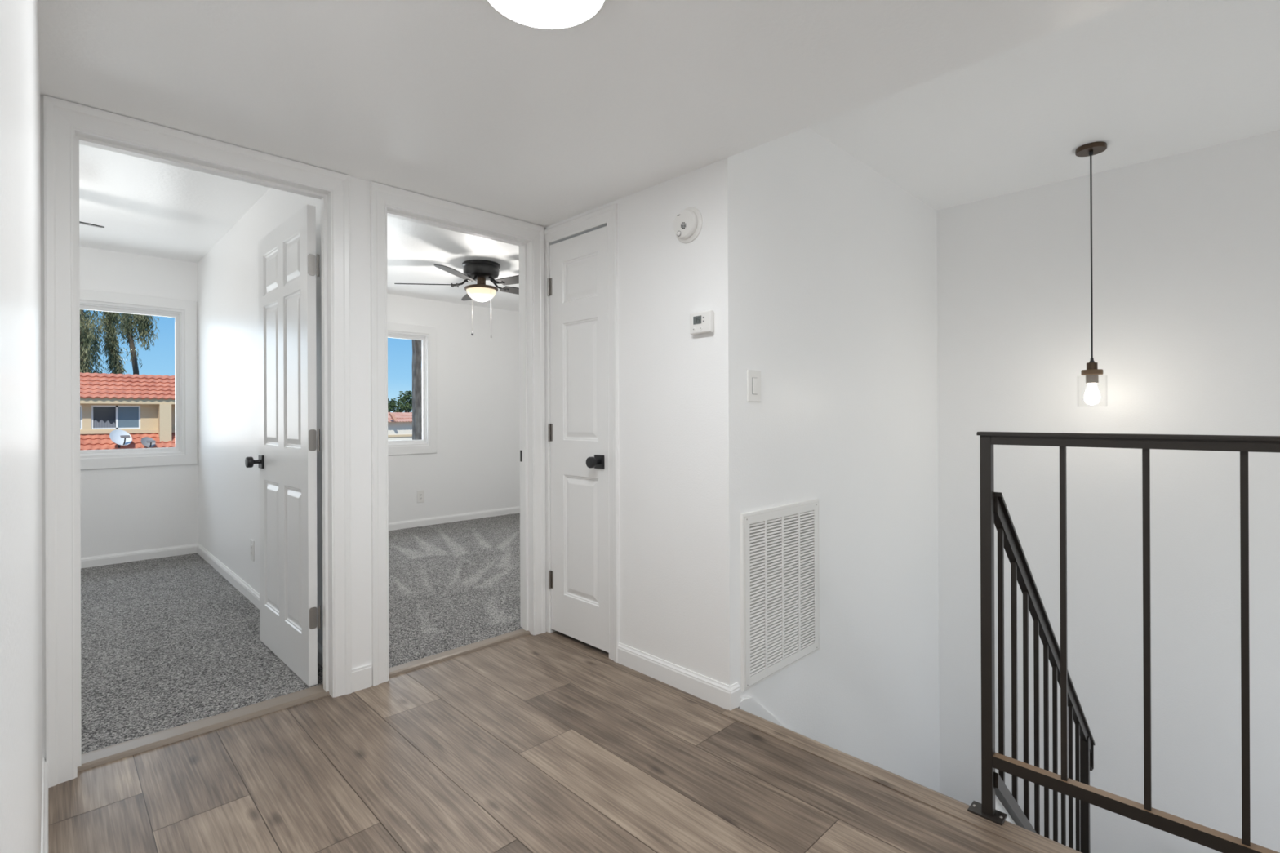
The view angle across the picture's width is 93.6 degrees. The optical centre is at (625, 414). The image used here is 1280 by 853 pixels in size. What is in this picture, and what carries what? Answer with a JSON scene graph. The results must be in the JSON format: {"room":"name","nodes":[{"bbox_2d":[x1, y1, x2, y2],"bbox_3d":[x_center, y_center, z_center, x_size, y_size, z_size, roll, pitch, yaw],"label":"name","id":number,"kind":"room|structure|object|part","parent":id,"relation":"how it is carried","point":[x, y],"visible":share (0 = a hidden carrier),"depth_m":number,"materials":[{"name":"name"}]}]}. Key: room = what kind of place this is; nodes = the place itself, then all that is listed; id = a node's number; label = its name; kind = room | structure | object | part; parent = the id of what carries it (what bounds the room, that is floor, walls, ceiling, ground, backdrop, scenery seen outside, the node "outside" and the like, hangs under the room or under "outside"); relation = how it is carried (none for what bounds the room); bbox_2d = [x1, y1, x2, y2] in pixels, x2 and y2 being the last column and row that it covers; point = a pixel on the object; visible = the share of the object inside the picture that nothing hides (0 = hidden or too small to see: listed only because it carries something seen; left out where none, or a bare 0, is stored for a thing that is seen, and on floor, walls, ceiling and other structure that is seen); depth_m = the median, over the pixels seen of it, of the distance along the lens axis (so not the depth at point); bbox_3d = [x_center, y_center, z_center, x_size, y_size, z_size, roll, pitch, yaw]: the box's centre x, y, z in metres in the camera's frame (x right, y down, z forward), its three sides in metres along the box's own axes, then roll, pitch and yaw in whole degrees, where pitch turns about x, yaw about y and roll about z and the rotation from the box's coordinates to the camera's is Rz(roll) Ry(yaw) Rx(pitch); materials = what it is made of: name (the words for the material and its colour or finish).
{"room":"upstairs landing","nodes":[
{"label":"upstairs landing","id":0,"kind":"room"},
{"bbox_2d":[0,0,42,852],"bbox_3d":[-1.080,0.076,1.015,0.120,2.134,2.200,0,0,-44],"label":"wall","id":1,"kind":"structure","parent":0,"point":[20,417],"depth_m":0.46,"materials":[{"name":"white paint"}]},
{"bbox_2d":[40,757,48,852],"bbox_3d":[-1.028,1.098,1.061,0.013,0.090,2.200,0,0,-44],"label":"baseboard","id":2,"kind":"structure","parent":1,"relation":"attached to","point":[44,832],"depth_m":1.62,"materials":[{"name":"white paint"}]},
{"bbox_2d":[79,246,198,557],"bbox_3d":[-4.626,-0.089,4.058,2.955,2.500,0.140,0,0,-44],"label":"wall","id":3,"kind":"structure","parent":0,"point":[135,508],"depth_m":4.72,"materials":[{"name":"white paint"}]},
{"bbox_2d":[80,288,197,470],"bbox_3d":[-4.192,-0.267,4.439,1.676,1.354,0.114,0,0,-44],"label":"window","id":4,"kind":"structure","parent":3,"relation":"attached to","point":[184,312],"depth_m":4.89,"materials":[{"name":"white paint"}]},
{"bbox_3d":[-4.204,-0.267,4.451,1.451,1.124,0.036,0,0,-44],"label":"sash","id":5,"kind":"part","parent":4,"relation":"part of","materials":[{"name":"white plastic"}]},
{"bbox_2d":[79,143,270,262],"bbox_3d":[-3.417,-1.305,2.795,2.955,0.080,3.365,0,0,-44],"label":"ceiling","id":6,"kind":"structure","parent":0,"point":[147,207],"depth_m":3.63,"materials":[{"name":"white paint"}]},
{"bbox_2d":[79,221,104,227],"bbox_3d":[-3.402,-0.967,3.015,1.276,0.596,1.214,0,0,34],"label":"ceiling fan","id":7,"kind":"object","parent":6,"relation":"hanging from","point":[80,222],"visible":0.2,"depth_m":3.45,"materials":[{"name":"black"}]},
{"bbox_2d":[80,553,322,754],"bbox_3d":[-3.428,1.272,2.777,2.900,0.266,3.358,0,0,-44],"label":"floor","id":8,"kind":"structure","parent":0,"point":[167,642],"depth_m":2.88,"materials":[{"name":"grey carpet"}]},
{"bbox_2d":[197,187,322,646],"bbox_3d":[-2.346,-0.099,3.818,0.110,2.500,3.365,0,0,-44],"label":"wall partition","id":9,"kind":"structure","parent":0,"point":[228,491],"depth_m":4.02,"materials":[{"name":"white paint"}]},
{"bbox_2d":[80,543,322,666],"bbox_3d":[-3.426,1.110,2.774,2.900,0.090,3.365,0,0,-44],"label":"baseboard","id":10,"kind":"structure","parent":9,"relation":"attached to","point":[242,586],"depth_m":4.58,"materials":[{"name":"white paint"}]},
{"bbox_2d":[250,539,254,561],"bbox_3d":[-2.276,0.825,3.662,0.009,0.124,0.076,0,0,-44],"label":"outlet","id":11,"kind":"object","parent":9,"relation":"attached to","point":[252,542],"visible":1,"depth_m":3.65,"materials":[{"name":"white plastic"}]},
{"bbox_2d":[244,204,320,686],"bbox_3d":[-1.567,0.128,2.770,0.172,2.006,0.758,0,0,-45],"label":"door","id":12,"kind":"structure","parent":9,"relation":"in","point":[290,614],"depth_m":2.68,"materials":[{"name":"white paint"}]},
{"bbox_3d":[-1.834,0.232,2.960,0.061,0.053,0.053,0,0,-45],"label":"knob","id":13,"kind":"part","parent":12,"relation":"part of","materials":[{"name":"black metal"}]},
{"bbox_2d":[388,506,519,530],"bbox_3d":[-0.981,1.101,4.999,3.490,0.090,3.185,0,0,-44],"label":"baseboard","id":14,"kind":"structure","parent":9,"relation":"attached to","point":[493,513],"depth_m":6.37,"materials":[{"name":"white paint"}]},
{"bbox_2d":[40,94,545,759],"bbox_3d":[-0.928,-0.106,2.767,6.500,2.500,0.115,0,0,-44],"label":"wall","id":15,"kind":"structure","parent":0,"point":[360,251],"depth_m":2.51,"materials":[{"name":"white paint"}]},
{"bbox_2d":[43,94,351,787],"bbox_3d":[-1.502,0.080,2.206,0.906,2.132,0.134,0,0,-44],"label":"door frame","id":16,"kind":"structure","parent":15,"relation":"attached to","point":[68,125],"depth_m":1.94,"materials":[{"name":"white paint"}]},
{"bbox_2d":[351,663,372,693],"bbox_3d":[-1.102,1.099,2.507,0.082,0.092,0.012,0,0,-44],"label":"baseboard","id":17,"kind":"structure","parent":15,"relation":"attached to","point":[361,676],"depth_m":2.50,"materials":[{"name":"white paint"}]},
{"bbox_2d":[369,181,619,686],"bbox_3d":[-0.559,0.076,2.735,1.013,2.132,0.679,0,0,-44],"label":"door frame","id":18,"kind":"structure","parent":15,"relation":"attached to","point":[385,201],"depth_m":2.82,"materials":[{"name":"white paint"}]},
{"bbox_3d":[-0.549,0.217,3.185,0.003,0.060,0.026,0,0,-44],"label":"strike plate","id":19,"kind":"part","parent":18,"relation":"part of","materials":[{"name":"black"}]},
{"bbox_2d":[386,216,519,311],"bbox_3d":[-1.011,-1.277,4.982,3.545,0.155,3.185,0,0,-44],"label":"ceiling","id":20,"kind":"structure","parent":0,"point":[413,248],"depth_m":4.62,"materials":[{"name":"white paint"}]},
{"bbox_2d":[394,259,519,337],"bbox_3d":[-1.198,-0.900,4.774,1.214,0.596,1.276,0,0,-6],"label":"ceiling fan","id":21,"kind":"object","parent":20,"relation":"hanging from","point":[480,270],"visible":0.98,"depth_m":4.68,"materials":[{"name":"black metal"}]},
{"bbox_3d":[-1.568,-1.031,4.737,0.470,0.033,0.137,0,0,-6],"label":"blade","id":22,"kind":"part","parent":21,"relation":"part of","materials":[{"name":"grey wood"}]},
{"bbox_3d":[-1.235,-1.033,4.364,0.137,0.033,0.470,0,0,12],"label":"blade","id":23,"kind":"part","parent":21,"relation":"part of","materials":[{"name":"grey wood"}]},
{"bbox_3d":[-1.317,-1.032,5.168,0.137,0.033,0.470,0,0,-24],"label":"blade","id":24,"kind":"part","parent":21,"relation":"part of","materials":[{"name":"grey wood"}]},
{"bbox_3d":[-1.238,-0.836,4.859,0.004,0.332,0.004,0,0,-6],"label":"pull chain","id":25,"kind":"part","parent":21,"relation":"part of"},
{"bbox_3d":[-1.145,-0.951,4.780,0.234,0.095,0.234,0,0,-6],"label":"lamp shade","id":26,"kind":"part","parent":21,"relation":"part of","materials":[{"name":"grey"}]},
{"bbox_3d":[-1.051,-0.816,4.701,0.004,0.374,0.004,0,0,-6],"label":"pull chain","id":27,"kind":"part","parent":21,"relation":"part of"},
{"bbox_3d":[-0.778,-1.034,4.566,0.470,0.033,0.137,0,0,30],"label":"blade","id":28,"kind":"part","parent":21,"relation":"part of","materials":[{"name":"grey wood"}]},
{"bbox_3d":[-0.829,-1.034,5.063,0.470,0.033,0.137,0,0,-42],"label":"blade","id":29,"kind":"part","parent":21,"relation":"part of","materials":[{"name":"grey wood"}]},
{"bbox_2d":[387,293,519,523],"bbox_3d":[-2.138,-0.098,6.199,3.490,2.500,0.140,0,0,-44],"label":"wall","id":30,"kind":"structure","parent":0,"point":[475,466],"depth_m":6.50,"materials":[{"name":"white paint"}]},
{"bbox_2d":[387,321,436,455],"bbox_3d":[-2.528,-0.258,5.787,1.463,1.314,0.114,0,0,-44],"label":"window","id":31,"kind":"structure","parent":30,"relation":"attached to","point":[427,335],"depth_m":6.20,"materials":[{"name":"white paint"}]},
{"bbox_3d":[-2.540,-0.258,5.799,1.255,1.084,0.036,0,0,-44],"label":"sash","id":32,"kind":"part","parent":31,"relation":"part of","materials":[{"name":"clear glass"}]},
{"bbox_2d":[417,489,424,502],"bbox_3d":[-2.090,0.833,6.137,0.076,0.124,0.009,0,0,-44],"label":"outlet","id":33,"kind":"object","parent":30,"relation":"attached to","point":[420,494],"visible":1,"depth_m":6.13,"materials":[{"name":"white plastic"}]},
{"bbox_2d":[419,493,422,500],"bbox_3d":[-2.088,0.833,6.136,0.035,0.068,0.003,0,0,-44],"label":"receptacle","id":34,"kind":"object","parent":33,"relation":"attached to","point":[420,494],"depth_m":6.14,"materials":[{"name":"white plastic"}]},
{"bbox_2d":[388,512,523,668],"bbox_3d":[-0.969,1.263,4.987,3.490,0.266,3.217,0,0,-44],"label":"floor","id":35,"kind":"structure","parent":0,"point":[455,584],"depth_m":3.97,"materials":[{"name":"grey carpet"}]},
{"bbox_2d":[48,631,1035,852],"bbox_3d":[-0.062,1.264,0.486,3.418,0.250,4.434,0,0,-44],"label":"floor","id":36,"kind":"structure","parent":0,"point":[542,743],"depth_m":1.87,"materials":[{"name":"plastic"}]},
{"bbox_2d":[77,684,329,772],"bbox_3d":[-1.516,1.148,2.225,0.764,0.036,0.088,0,0,-44],"label":"threshold strip","id":37,"kind":"object","parent":36,"relation":"on","point":[126,748],"visible":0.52,"depth_m":2.18,"materials":[{"name":"brown wood"}]},
{"bbox_2d":[388,628,530,676],"bbox_3d":[-0.787,1.145,2.893,0.755,0.036,0.057,0,0,-44],"label":"threshold strip","id":38,"kind":"object","parent":36,"relation":"on","point":[433,659],"visible":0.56,"depth_m":2.86,"materials":[{"name":"brown"}]},
{"bbox_2d":[721,707,1081,852],"bbox_3d":[1.512,1.148,1.155,0.088,0.037,3.218,0,0,-44],"label":"stair nosing","id":39,"kind":"object","parent":36,"relation":"attached to","point":[1035,842],"depth_m":1.84,"materials":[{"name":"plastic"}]},
{"bbox_2d":[967,431,1279,852],"bbox_3d":[1.501,0.587,1.209,0.056,1.084,1.460,0,0,-44],"label":"guard railing","id":40,"kind":"object","parent":39,"relation":"on","point":[1218,841],"visible":1,"depth_m":1.50,"materials":[{"name":"brown metal"}]},
{"bbox_3d":[1.027,0.593,1.702,0.028,1.071,0.028,0,0,-44],"label":"post","id":41,"kind":"part","parent":40,"relation":"part of","materials":[{"name":"brown metal"}]},
{"bbox_3d":[1.027,1.129,1.704,0.056,0.006,0.086,0,0,-44],"label":"plate","id":42,"kind":"part","parent":40,"relation":"part of","materials":[{"name":"brown metal"}]},
{"bbox_3d":[1.500,0.068,1.208,0.028,0.025,1.343,0,0,-44],"label":"rail","id":43,"kind":"part","parent":40,"relation":"part of","materials":[{"name":"brown metal"}]},
{"bbox_3d":[1.504,0.969,1.207,0.028,0.032,1.343,0,0,-44],"label":"rail","id":44,"kind":"part","parent":40,"relation":"part of","materials":[{"name":"brown metal"}]},
{"bbox_2d":[37,0,1137,227],"bbox_3d":[-0.090,-1.185,0.447,3.300,0.380,4.400,0,0,-44],"label":"ceiling","id":45,"kind":"structure","parent":0,"point":[460,102],"depth_m":1.75,"materials":[{"name":"white paint"}]},
{"bbox_2d":[484,0,608,30],"bbox_3d":[-0.184,-0.978,1.361,0.300,0.033,0.300,0,0,-44],"label":"ceiling light","id":46,"kind":"object","parent":45,"relation":"in","point":[543,15],"visible":1,"depth_m":1.44,"materials":[{"name":"white glass"}]},
{"bbox_2d":[545,165,709,677],"bbox_3d":[-0.008,0.073,2.821,0.100,2.134,1.082,0,0,-44],"label":"wall","id":47,"kind":"structure","parent":0,"point":[663,279],"depth_m":2.57,"materials":[{"name":"white paint"}]},
{"bbox_2d":[547,226,608,652],"bbox_3d":[-0.251,0.115,2.977,0.103,2.009,0.459,0,0,-44],"label":"door","id":48,"kind":"structure","parent":47,"relation":"in","point":[578,435],"depth_m":2.98,"materials":[{"name":"white paint"}]},
{"bbox_3d":[-0.148,0.224,2.839,0.061,0.053,0.053,0,0,-44],"label":"knob","id":49,"kind":"part","parent":48,"relation":"part of","materials":[{"name":"black metal"}]},
{"bbox_2d":[617,642,740,710],"bbox_3d":[0.207,1.094,2.555,0.063,0.090,0.634,0,0,-44],"label":"baseboard","id":50,"kind":"structure","parent":47,"relation":"attached to","point":[723,695],"depth_m":2.48,"materials":[{"name":"white paint"}]},
{"bbox_2d":[673,207,702,243],"bbox_3d":[0.246,-0.778,2.451,0.041,0.144,0.144,0,0,-44],"label":"smoke detector","id":51,"kind":"object","parent":47,"relation":"attached to","point":[687,224],"visible":1,"depth_m":2.43,"materials":[{"name":"white plastic"}]},
{"bbox_2d":[689,310,714,334],"bbox_3d":[0.306,-0.368,2.396,0.033,0.087,0.106,0,0,-44],"label":"thermostat","id":52,"kind":"object","parent":47,"relation":"attached to","point":[700,322],"visible":1,"depth_m":2.38,"materials":[{"name":"white plastic"}]},
{"bbox_2d":[706,127,939,792],"bbox_3d":[1.179,1.308,3.135,2.242,5.254,0.100,0,0,-44],"label":"wall","id":53,"kind":"structure","parent":0,"point":[822,268],"depth_m":2.94,"materials":[{"name":"white paint"}]},
{"bbox_2d":[746,369,760,401],"bbox_3d":[0.524,-0.118,2.437,0.092,0.128,0.010,0,0,-44],"label":"light switch","id":54,"kind":"object","parent":53,"relation":"attached to","point":[753,377],"visible":1,"depth_m":2.43,"materials":[{"name":"white plastic"}]},
{"bbox_2d":[737,696,785,728],"bbox_3d":[0.963,1.826,2.845,1.435,1.417,0.014,0,0,-44],"label":"skirt board","id":55,"kind":"object","parent":53,"relation":"attached to","point":[748,704],"visible":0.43,"depth_m":2.42,"materials":[{"name":"white paint"}]},
{"bbox_2d":[740,498,819,692],"bbox_3d":[0.680,0.741,2.579,0.608,0.704,0.014,0,0,-44],"label":"air vent","id":56,"kind":"object","parent":53,"relation":"in","point":[780,545],"visible":1,"depth_m":2.55,"materials":[{"name":"white plastic"}]},
{"bbox_2d":[807,0,1279,210],"bbox_3d":[2.361,-1.355,1.983,2.362,0.060,3.418,0,0,-44],"label":"ceiling","id":57,"kind":"structure","parent":0,"point":[1148,80],"depth_m":2.57,"materials":[{"name":"white paint"}]},
{"bbox_2d":[1075,141,1106,404],"bbox_3d":[2.304,-0.684,2.966,0.124,1.280,0.124,0,0,-44],"label":"pendant lamp","id":58,"kind":"object","parent":57,"relation":"hanging from","point":[1091,397],"visible":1,"depth_m":2.96,"materials":[{"name":"brown metal"}]},
{"bbox_3d":[2.302,-0.779,2.966,0.012,1.009,0.007,0,0,-44],"label":"cord","id":59,"kind":"part","parent":58,"relation":"part of","materials":[{"name":"black plastic"}]},
{"bbox_2d":[1085,374,1098,383],"bbox_3d":[2.306,-0.177,2.966,0.050,0.042,0.050,0,0,-44],"label":"socket","id":60,"kind":"object","parent":58,"relation":"attached to","point":[1090,379],"depth_m":2.95,"materials":[{"name":"beige"}]},
{"bbox_3d":[2.306,-0.103,2.966,0.064,0.106,0.064,0,0,-44],"label":"bulb","id":61,"kind":"part","parent":58,"relation":"part of","materials":[{"name":"white glass"}]},
{"bbox_2d":[936,129,1279,852],"bbox_3d":[3.181,1.299,2.758,0.120,5.254,3.418,0,0,-44],"label":"wall","id":62,"kind":"structure","parent":0,"point":[1186,246],"depth_m":3.19,"materials":[{"name":"white paint"}]},
{"label":"outside","id":63,"kind":"structure","parent":0,"visible":0},
{"bbox_3d":[-33.172,4.233,37.282,120.000,0.050,85.400,0,0,-44],"label":"ground","id":64,"kind":"structure","parent":63,"visible":0},
{"bbox_2d":[80,309,107,373],"bbox_3d":[-22.351,-0.857,23.946,2.723,10.025,2.740,0,0,-5],"label":"tree","id":65,"kind":"object","parent":64,"relation":"on","point":[87,337],"visible":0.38,"depth_m":24.07,"materials":[{"name":"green plant"}]},
{"bbox_2d":[88,310,137,374],"bbox_3d":[-21.828,-0.666,25.642,1.411,9.642,1.608,0,0,-14],"label":"tree","id":66,"kind":"object","parent":64,"relation":"on","point":[112,343],"visible":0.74,"depth_m":25.47,"materials":[{"name":"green plant"}]},
{"bbox_2d":[80,372,175,450],"bbox_3d":[-18.478,1.357,20.534,16.000,5.551,3.933,0,0,-44],"label":"apartment building","id":67,"kind":"structure","parent":64,"relation":"on","point":[140,406],"depth_m":20.41,"materials":[{"name":"tile"}]},
{"bbox_3d":[-17.486,0.078,20.161,0.600,0.740,0.005,0,0,-44],"label":"pane","id":68,"kind":"part","parent":67,"relation":"part of","materials":[{"name":"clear glass"}]},
{"bbox_2d":[93,419,115,427],"bbox_3d":[-17.474,0.293,20.157,0.550,0.289,0.011,0,0,-44],"label":"curtain","id":69,"kind":"object","parent":67,"relation":"hanging from","point":[97,423],"depth_m":20.16,"materials":[{"name":"grey fabric"}]},
{"bbox_2d":[109,429,132,448],"bbox_3d":[-16.576,0.784,19.741,0.581,0.610,0.508,0,0,-44],"label":"satellite dish","id":70,"kind":"object","parent":67,"relation":"on","point":[119,437],"visible":1,"depth_m":19.77,"materials":[{"name":"white metal"}]},
{"bbox_3d":[-17.022,0.076,20.579,0.570,0.740,0.005,0,0,-44],"label":"pane","id":71,"kind":"part","parent":67,"relation":"part of","materials":[{"name":"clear glass"}]},
{"bbox_2d":[141,436,155,448],"bbox_3d":[-16.038,0.931,20.238,0.368,0.382,0.395,0,0,-6],"label":"satellite dish","id":72,"kind":"object","parent":67,"relation":"attached to","point":[147,442],"visible":0.99,"depth_m":20.23,"materials":[{"name":"grey metal"}]},
{"bbox_2d":[114,313,159,374],"bbox_3d":[-22.872,-0.919,28.159,1.642,10.160,1.718,0,0,-1],"label":"tree","id":73,"kind":"object","parent":64,"relation":"on","point":[144,323],"visible":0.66,"depth_m":27.98,"materials":[{"name":"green plant"}]},
{"bbox_2d":[387,396,408,412],"bbox_3d":[-18.535,1.143,47.900,2.464,6.018,3.112,0,0,-44],"label":"tree","id":74,"kind":"object","parent":64,"relation":"on","point":[392,405],"visible":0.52,"depth_m":48.04,"materials":[{"name":"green plant"}]},
{"bbox_2d":[387,412,412,440],"bbox_3d":[-16.578,1.961,45.261,13.800,4.361,3.900,0,0,-44],"label":"building","id":75,"kind":"structure","parent":64,"relation":"on","point":[399,424],"depth_m":43.91,"materials":[{"name":"beige paint"}]},
{"bbox_2d":[395,391,412,412],"bbox_3d":[-18.786,1.014,51.953,2.362,6.284,2.412,0,0,-44],"label":"tree","id":76,"kind":"object","parent":64,"relation":"on","point":[407,395],"visible":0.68,"depth_m":51.79,"materials":[{"name":"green plant"}]},
{"bbox_3d":[2.340,3.979,1.937,2.242,0.100,3.218,0,0,-44],"label":"floor","id":77,"kind":"structure","parent":0,"visible":0},
{"bbox_3d":[2.050,2.548,2.248,2.222,2.766,2.378,0,0,-44],"label":"staircase","id":78,"kind":"structure","parent":77,"relation":"on","visible":0},
{"bbox_2d":[995,796,1016,825],"bbox_3d":[1.542,1.834,2.198,1.396,1.512,0.016,0,0,-44],"label":"stringer","id":79,"kind":"object","parent":78,"relation":"attached to","point":[998,806],"depth_m":1.78,"materials":[{"name":"white paint"}]},
{"bbox_2d":[994,492,1094,852],"bbox_3d":[1.565,1.375,2.198,1.456,2.316,0.040,0,0,-44],"label":"stair railing","id":80,"kind":"object","parent":78,"relation":"on","point":[1008,540],"visible":0.94,"depth_m":2.00,"materials":[{"name":"brown metal"}]},
{"bbox_3d":[1.524,1.609,2.157,1.338,1.209,0.024,0,0,-44],"label":"rail","id":81,"kind":"part","parent":80,"relation":"part of","materials":[{"name":"brown metal"}]},
{"bbox_3d":[1.558,0.869,2.194,1.414,1.280,0.020,0,0,-44],"label":"handrail","id":82,"kind":"part","parent":80,"relation":"part of","materials":[{"name":"brown metal"}]},
{"bbox_3d":[2.010,1.967,2.623,0.030,1.128,0.030,0,0,-44],"label":"post","id":83,"kind":"part","parent":80,"relation":"part of","materials":[{"name":"brown metal"}]},
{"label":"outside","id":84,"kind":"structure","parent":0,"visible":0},
{"bbox_2d":[412,339,422,439],"bbox_3d":[-2.494,0.954,7.204,0.086,6.200,0.098,0,0,-44],"label":"wooden post","id":85,"kind":"object","parent":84,"point":[416,344],"visible":0.16,"depth_m":7.17,"materials":[{"name":"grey wood"}]}
]}

